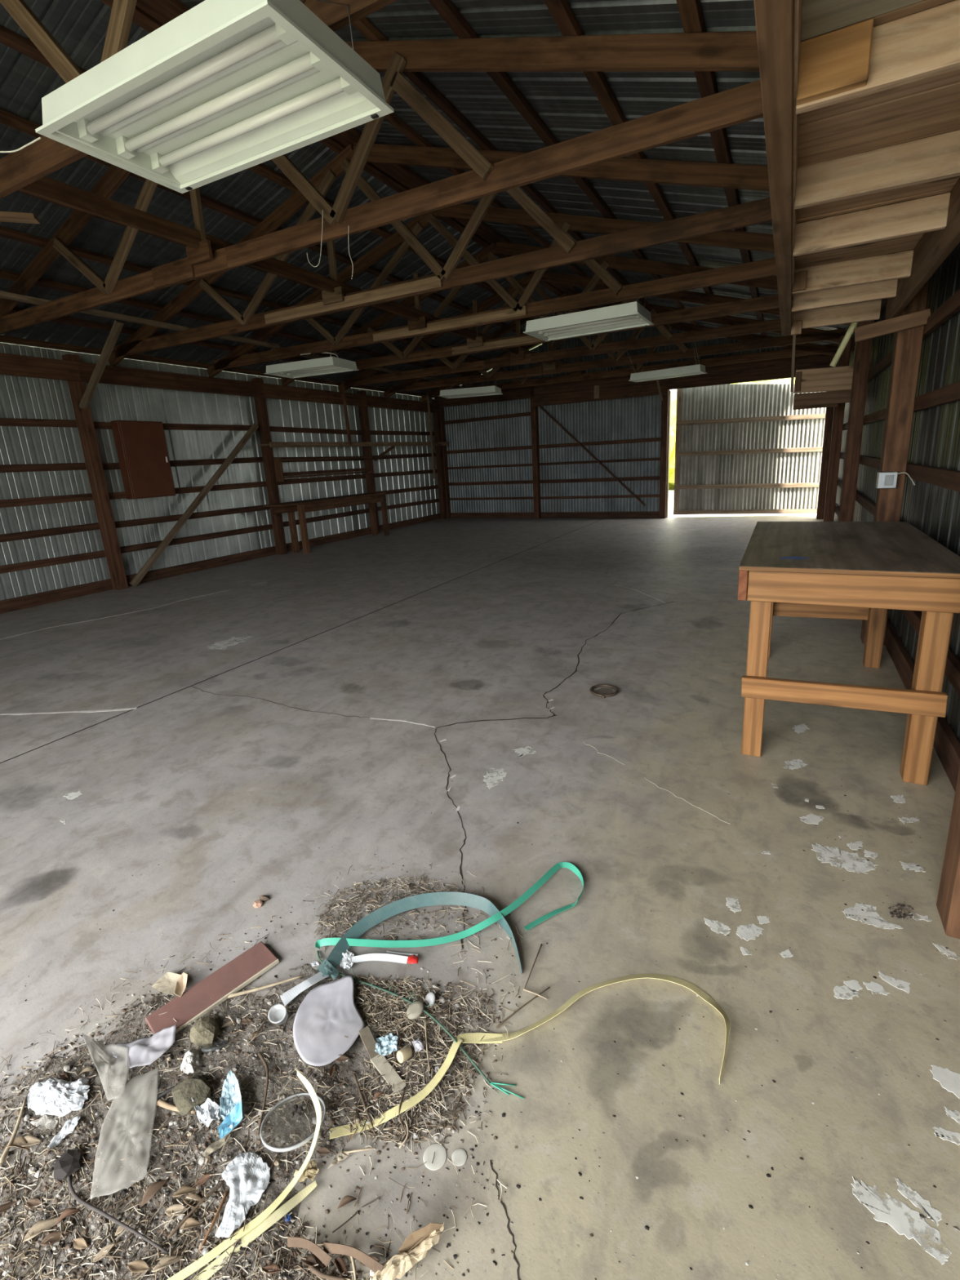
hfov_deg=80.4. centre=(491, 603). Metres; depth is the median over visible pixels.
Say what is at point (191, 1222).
dry leaf
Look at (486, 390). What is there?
fluorescent fixture
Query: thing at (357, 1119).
pebble
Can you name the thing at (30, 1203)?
dry leaf
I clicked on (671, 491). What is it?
ground
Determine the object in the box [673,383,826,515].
door
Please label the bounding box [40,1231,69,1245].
dry leaf
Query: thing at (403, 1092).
stick
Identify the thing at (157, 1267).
dry leaf
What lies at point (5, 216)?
board
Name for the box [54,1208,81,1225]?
dry leaf
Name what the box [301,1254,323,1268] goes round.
dry leaf
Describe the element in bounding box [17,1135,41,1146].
dry leaf
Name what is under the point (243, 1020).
dry leaf
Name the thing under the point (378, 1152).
debris
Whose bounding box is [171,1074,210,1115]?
clod
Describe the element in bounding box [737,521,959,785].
workbench
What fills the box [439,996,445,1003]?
pebble
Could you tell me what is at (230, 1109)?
wrapper
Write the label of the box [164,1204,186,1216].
dry leaf
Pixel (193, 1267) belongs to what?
strap
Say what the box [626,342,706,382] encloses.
fluorescent fixture
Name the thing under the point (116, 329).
knee brace
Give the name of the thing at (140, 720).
floor
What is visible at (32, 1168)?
pebble
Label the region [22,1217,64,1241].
dry leaf
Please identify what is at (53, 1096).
foil wad
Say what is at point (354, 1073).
stick
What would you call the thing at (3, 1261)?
pebble
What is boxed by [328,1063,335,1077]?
dry leaf
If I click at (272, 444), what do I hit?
shelf
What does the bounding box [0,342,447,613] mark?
wall
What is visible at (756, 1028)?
pale flecks
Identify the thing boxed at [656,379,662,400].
knee brace
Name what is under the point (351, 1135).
dry leaf
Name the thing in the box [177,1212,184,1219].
pebble
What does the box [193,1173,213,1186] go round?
dry leaf
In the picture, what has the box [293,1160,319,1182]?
tan crumple
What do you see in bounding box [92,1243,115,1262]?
dry leaf
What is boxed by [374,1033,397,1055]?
scrap
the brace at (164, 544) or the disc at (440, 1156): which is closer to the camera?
the disc at (440, 1156)
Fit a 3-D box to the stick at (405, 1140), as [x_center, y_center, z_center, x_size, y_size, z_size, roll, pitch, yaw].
[-0.198,1.218,1.308,0.019,0.012,0.061,-2,14,6]
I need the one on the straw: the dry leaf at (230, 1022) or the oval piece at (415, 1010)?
the oval piece at (415, 1010)
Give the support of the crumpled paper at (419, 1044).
on the heap
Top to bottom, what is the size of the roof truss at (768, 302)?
1.498 m
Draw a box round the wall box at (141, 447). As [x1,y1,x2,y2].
[111,420,175,499]
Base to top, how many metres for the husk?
0.054 m
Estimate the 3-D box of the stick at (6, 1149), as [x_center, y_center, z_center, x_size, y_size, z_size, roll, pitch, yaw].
[-1.135,1.253,1.355,0.018,0.014,0.141,-7,15,-17]
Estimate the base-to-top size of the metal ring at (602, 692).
0.021 m
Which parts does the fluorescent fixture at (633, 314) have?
plate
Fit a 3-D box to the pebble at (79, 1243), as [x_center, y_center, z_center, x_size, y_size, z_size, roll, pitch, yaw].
[-0.827,1.288,1.142,0.039,0.008,0.015,3,15,21]
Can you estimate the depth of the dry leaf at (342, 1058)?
1.47 m
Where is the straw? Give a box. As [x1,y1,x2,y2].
[0,860,527,1279]
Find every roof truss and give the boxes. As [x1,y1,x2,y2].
[0,0,397,198]
[0,31,763,334]
[108,142,772,365]
[206,204,776,377]
[280,241,779,386]
[337,271,857,392]
[383,291,852,397]
[420,308,838,401]
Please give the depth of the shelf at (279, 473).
10.84 m
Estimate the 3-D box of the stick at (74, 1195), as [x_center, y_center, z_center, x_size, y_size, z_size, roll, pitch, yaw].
[-0.796,1.268,1.182,0.337,0.020,0.029,4,16,25]
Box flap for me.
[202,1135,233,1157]
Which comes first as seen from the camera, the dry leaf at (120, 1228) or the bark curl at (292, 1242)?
the bark curl at (292, 1242)
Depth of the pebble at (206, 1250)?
1.12 m
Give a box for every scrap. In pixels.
[310,961,319,966]
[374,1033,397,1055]
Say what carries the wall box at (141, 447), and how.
attached to the wall at (69, 528)
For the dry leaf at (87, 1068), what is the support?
on the heap
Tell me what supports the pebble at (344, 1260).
on the floor
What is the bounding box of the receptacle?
[884,475,893,485]
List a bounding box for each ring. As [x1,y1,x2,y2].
[260,1092,325,1151]
[589,684,618,698]
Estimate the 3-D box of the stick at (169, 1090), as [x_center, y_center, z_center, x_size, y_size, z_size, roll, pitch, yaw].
[-0.794,1.209,1.411,0.073,0.017,0.010,-9,15,-23]
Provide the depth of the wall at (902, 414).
3.80 m
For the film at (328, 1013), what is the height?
0.012 m
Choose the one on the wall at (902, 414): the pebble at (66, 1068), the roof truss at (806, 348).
the roof truss at (806, 348)
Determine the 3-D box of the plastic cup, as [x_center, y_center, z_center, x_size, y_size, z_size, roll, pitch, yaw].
[-0.594,1.146,1.580,0.057,0.034,0.047,4,16,27]
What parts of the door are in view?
rail, rail, rail, rail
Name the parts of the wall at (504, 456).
post, post, post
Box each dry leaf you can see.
[0,1200,17,1213]
[4,1136,29,1150]
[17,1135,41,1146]
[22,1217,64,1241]
[26,1198,43,1208]
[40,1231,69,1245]
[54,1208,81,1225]
[58,1072,68,1078]
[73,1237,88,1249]
[78,1066,95,1075]
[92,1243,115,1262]
[115,1217,133,1235]
[127,1259,150,1272]
[140,1178,169,1207]
[151,1254,183,1271]
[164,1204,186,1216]
[168,1248,192,1262]
[172,1185,199,1196]
[179,1217,202,1230]
[182,1193,208,1208]
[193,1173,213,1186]
[221,1020,235,1027]
[240,1017,252,1023]
[250,1030,258,1040]
[262,1263,281,1273]
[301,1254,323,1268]
[316,1146,331,1155]
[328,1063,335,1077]
[334,1054,349,1062]
[334,1257,348,1278]
[337,1195,356,1208]
[348,1126,357,1141]
[360,1255,380,1266]
[373,1091,385,1100]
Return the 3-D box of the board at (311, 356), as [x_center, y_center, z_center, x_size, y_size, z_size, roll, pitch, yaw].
[-1.771,-4.540,11.167,0.102,0.040,6.400,4,16,27]
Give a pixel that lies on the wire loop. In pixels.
(322, 210)
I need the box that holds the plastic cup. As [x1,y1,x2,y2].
[267,1004,288,1025]
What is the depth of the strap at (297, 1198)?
1.15 m
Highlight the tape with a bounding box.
[340,950,418,969]
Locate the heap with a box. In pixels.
[0,880,491,1279]
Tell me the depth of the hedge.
22.42 m
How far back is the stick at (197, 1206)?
1.18 m
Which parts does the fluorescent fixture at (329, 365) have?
plate, bent cord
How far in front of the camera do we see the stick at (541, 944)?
1.72 m
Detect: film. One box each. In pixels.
[104,1023,176,1068]
[293,974,364,1066]
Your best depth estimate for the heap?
1.37 m
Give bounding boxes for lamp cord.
[0,137,41,152]
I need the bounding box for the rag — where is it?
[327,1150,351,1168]
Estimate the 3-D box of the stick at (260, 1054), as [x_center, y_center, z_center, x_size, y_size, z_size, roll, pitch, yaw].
[-0.564,1.199,1.405,0.028,0.012,0.203,-8,15,-20]
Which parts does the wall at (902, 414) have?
post, post, post, plate, plate, post, post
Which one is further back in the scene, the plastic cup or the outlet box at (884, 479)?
the outlet box at (884, 479)
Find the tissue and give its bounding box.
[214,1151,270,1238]
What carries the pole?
attached to the platform
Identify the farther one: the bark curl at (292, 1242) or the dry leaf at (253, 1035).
the dry leaf at (253, 1035)
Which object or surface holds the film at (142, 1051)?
on the heap
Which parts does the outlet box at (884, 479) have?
plate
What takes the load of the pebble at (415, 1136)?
on the floor
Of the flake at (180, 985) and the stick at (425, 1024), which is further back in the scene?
the flake at (180, 985)
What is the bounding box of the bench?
[262,492,389,554]
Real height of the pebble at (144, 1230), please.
0.011 m
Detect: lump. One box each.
[53,1149,83,1180]
[180,1048,199,1073]
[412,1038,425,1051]
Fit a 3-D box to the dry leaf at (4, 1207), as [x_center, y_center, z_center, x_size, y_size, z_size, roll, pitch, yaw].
[-1.034,1.287,1.208,0.047,0.016,0.018,-14,18,-38]
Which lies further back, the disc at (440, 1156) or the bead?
the disc at (440, 1156)
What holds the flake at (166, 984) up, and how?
on the heap
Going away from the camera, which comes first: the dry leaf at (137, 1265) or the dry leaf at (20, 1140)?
the dry leaf at (137, 1265)
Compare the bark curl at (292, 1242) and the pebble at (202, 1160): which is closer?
the bark curl at (292, 1242)
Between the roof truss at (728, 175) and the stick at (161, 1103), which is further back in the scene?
the roof truss at (728, 175)
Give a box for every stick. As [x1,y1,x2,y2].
[0,1097,26,1164]
[66,1175,168,1253]
[155,1085,175,1100]
[156,1098,195,1114]
[167,1179,224,1239]
[198,1191,228,1250]
[227,974,303,998]
[257,1051,268,1134]
[307,1264,346,1279]
[343,1146,376,1153]
[350,1244,355,1279]
[352,1072,373,1128]
[398,1087,407,1134]
[398,1115,408,1148]
[424,1017,430,1071]
[496,986,550,1028]
[523,988,547,999]
[524,943,542,988]
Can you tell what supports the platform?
attached to the wall at (902, 414)
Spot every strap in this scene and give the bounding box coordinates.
[167,1070,321,1279]
[191,1180,317,1279]
[280,892,522,1006]
[315,862,583,1098]
[329,973,729,1138]
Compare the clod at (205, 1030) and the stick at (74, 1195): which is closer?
the stick at (74, 1195)
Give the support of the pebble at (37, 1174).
on the heap
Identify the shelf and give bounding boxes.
[258,383,448,479]
[273,456,374,482]
[790,324,857,409]
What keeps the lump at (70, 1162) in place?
on the heap
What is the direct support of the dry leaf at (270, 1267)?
on the heap
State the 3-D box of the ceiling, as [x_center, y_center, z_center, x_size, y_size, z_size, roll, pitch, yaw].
[-1.036,-3.845,5.838,9.518,1.462,16.501,4,16,27]
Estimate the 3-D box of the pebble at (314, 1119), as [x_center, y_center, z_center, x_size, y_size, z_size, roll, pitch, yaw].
[-0.413,1.216,1.334,0.016,0.011,0.015,-5,14,-8]
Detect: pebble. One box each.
[0,1258,5,1266]
[23,1114,30,1121]
[28,1166,35,1173]
[35,1169,42,1177]
[62,1065,70,1071]
[138,1229,145,1238]
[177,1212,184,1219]
[198,1156,204,1165]
[201,1247,208,1255]
[204,1155,211,1164]
[235,1017,240,1023]
[273,1158,279,1165]
[311,1116,316,1124]
[342,1257,347,1266]
[353,1117,359,1124]
[412,1133,418,1138]
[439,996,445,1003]
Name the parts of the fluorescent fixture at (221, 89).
plate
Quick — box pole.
[830,322,857,366]
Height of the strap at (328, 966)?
0.048 m
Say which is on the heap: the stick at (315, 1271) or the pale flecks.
the stick at (315, 1271)
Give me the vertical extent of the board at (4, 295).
0.040 m
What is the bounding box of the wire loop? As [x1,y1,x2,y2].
[306,209,323,266]
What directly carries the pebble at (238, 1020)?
on the heap
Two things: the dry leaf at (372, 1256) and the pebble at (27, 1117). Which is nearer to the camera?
the dry leaf at (372, 1256)
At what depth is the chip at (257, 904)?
2.02 m
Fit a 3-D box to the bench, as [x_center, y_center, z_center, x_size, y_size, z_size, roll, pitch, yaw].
[-3.129,-1.622,11.272,0.472,0.925,2.950,4,16,27]
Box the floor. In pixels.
[0,510,959,1279]
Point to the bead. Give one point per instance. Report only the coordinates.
(289, 1216)
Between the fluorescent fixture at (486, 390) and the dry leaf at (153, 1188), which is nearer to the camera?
the dry leaf at (153, 1188)
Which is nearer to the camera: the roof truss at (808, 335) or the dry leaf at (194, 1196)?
the dry leaf at (194, 1196)
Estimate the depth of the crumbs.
1.29 m
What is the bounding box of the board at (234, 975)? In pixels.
[145,941,279,1034]
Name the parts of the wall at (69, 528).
plate, post, plate, post, plate, post, plate, post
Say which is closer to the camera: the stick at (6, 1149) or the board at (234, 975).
the stick at (6, 1149)
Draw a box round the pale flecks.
[21,805,958,1279]
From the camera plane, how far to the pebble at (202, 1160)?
1.26 m
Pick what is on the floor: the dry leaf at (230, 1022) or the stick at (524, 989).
the stick at (524, 989)
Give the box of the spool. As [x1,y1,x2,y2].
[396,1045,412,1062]
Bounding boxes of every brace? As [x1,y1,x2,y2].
[79,320,124,408]
[129,422,258,586]
[537,404,645,506]
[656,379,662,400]
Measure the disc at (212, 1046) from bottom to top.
0.040 m
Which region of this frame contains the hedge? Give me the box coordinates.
[668,377,795,488]
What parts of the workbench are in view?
leg, leg, leg, leg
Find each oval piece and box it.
[406,1000,423,1019]
[424,991,435,1008]
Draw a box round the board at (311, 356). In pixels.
[271,347,476,386]
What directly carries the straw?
on the heap
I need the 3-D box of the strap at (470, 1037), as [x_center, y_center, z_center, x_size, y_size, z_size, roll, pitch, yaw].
[0.125,1.147,1.497,1.037,0.027,0.321,-4,14,-5]
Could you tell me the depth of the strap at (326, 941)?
1.83 m
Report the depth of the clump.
1.85 m
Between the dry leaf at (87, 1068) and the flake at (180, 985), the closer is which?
the dry leaf at (87, 1068)
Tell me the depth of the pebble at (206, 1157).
1.27 m
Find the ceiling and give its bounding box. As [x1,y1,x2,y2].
[0,0,849,398]
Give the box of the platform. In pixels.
[753,0,959,342]
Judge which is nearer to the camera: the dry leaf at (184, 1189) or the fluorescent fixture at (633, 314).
the dry leaf at (184, 1189)
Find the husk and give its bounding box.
[369,1222,444,1279]
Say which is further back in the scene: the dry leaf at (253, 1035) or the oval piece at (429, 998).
the oval piece at (429, 998)
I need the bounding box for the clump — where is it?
[888,903,913,919]
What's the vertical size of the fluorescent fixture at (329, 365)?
0.238 m
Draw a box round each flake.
[151,972,181,995]
[173,972,187,996]
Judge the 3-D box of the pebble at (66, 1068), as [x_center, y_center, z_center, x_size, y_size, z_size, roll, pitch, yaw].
[-1.109,1.214,1.483,0.020,0.011,0.013,4,16,27]
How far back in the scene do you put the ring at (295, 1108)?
1.32 m
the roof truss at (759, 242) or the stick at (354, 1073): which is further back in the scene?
the roof truss at (759, 242)
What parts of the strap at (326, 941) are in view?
frayed cord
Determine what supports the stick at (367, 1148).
on the floor
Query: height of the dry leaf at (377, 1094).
0.009 m
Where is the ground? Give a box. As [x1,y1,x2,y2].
[667,488,674,510]
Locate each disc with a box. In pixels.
[200,1040,226,1052]
[422,1142,447,1170]
[451,1148,466,1166]
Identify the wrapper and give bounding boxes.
[191,1070,242,1138]
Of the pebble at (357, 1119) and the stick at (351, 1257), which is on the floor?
the stick at (351, 1257)
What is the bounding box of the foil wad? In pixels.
[26,1078,89,1117]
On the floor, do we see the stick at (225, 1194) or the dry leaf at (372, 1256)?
the dry leaf at (372, 1256)
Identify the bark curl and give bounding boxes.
[287,1235,332,1266]
[323,1241,383,1272]
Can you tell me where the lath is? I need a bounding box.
[358,1025,406,1095]
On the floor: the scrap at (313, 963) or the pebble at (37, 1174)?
the scrap at (313, 963)
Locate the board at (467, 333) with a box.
[433,316,584,373]
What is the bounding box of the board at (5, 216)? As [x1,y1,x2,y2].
[0,210,40,223]
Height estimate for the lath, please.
0.026 m
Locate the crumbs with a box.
[0,877,502,1279]
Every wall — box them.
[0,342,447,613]
[434,326,832,518]
[816,177,959,938]
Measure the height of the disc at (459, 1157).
0.002 m
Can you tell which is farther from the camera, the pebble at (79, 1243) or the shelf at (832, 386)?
the shelf at (832, 386)
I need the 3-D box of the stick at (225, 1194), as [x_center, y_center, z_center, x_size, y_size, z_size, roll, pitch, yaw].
[-0.569,1.266,1.167,0.011,0.012,0.091,-1,14,9]
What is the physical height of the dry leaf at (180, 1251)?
0.016 m
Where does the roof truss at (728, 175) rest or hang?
on the wall at (902, 414)
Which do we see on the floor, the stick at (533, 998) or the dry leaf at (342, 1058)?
the stick at (533, 998)
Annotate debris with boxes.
[1,728,959,1279]
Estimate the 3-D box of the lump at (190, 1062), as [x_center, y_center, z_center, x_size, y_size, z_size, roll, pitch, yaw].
[-0.784,1.190,1.480,0.046,0.033,0.077,-6,14,-11]
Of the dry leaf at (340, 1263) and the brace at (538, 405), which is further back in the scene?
the brace at (538, 405)
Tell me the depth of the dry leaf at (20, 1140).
1.32 m
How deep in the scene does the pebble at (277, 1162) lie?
1.26 m
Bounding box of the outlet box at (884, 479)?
[875,471,915,488]
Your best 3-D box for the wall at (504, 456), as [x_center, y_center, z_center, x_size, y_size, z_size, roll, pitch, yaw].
[2.631,-4.239,13.076,9.170,4.527,0.334,4,16,27]
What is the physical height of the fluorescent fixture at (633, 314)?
0.333 m
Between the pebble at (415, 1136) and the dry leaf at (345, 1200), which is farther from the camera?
the pebble at (415, 1136)
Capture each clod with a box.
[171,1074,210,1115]
[189,1016,220,1046]
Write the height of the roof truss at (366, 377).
1.498 m
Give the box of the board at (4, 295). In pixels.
[0,290,279,348]
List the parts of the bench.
leg, leg, leg, leg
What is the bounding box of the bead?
[284,1213,291,1222]
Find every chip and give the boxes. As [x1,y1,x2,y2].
[253,899,262,907]
[259,894,268,901]
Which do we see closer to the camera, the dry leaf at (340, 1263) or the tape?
the dry leaf at (340, 1263)
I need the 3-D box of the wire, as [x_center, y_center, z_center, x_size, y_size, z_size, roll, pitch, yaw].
[-0.974,-2.427,3.928,0.024,0.331,0.016,4,16,27]
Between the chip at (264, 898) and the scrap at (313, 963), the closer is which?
the scrap at (313, 963)
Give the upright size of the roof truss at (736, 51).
1.498 m
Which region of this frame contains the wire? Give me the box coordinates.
[347,225,353,279]
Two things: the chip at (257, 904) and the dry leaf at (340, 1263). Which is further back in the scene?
the chip at (257, 904)
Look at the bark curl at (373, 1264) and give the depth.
1.09 m
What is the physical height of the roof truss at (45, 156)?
1.498 m
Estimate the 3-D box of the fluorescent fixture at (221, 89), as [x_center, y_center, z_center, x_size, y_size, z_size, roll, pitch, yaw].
[-1.058,-1.971,2.115,1.225,0.318,0.621,4,16,27]
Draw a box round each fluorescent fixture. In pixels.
[35,0,394,193]
[264,349,359,378]
[439,380,502,398]
[523,294,653,341]
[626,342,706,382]
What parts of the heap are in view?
foil strip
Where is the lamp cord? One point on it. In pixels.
(38, 138)
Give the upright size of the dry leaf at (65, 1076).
0.004 m
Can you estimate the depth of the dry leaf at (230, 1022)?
1.59 m
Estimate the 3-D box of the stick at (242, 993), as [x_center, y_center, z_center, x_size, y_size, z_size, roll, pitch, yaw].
[-0.672,1.142,1.694,0.210,0.013,0.017,-7,15,-15]
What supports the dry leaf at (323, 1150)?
on the heap

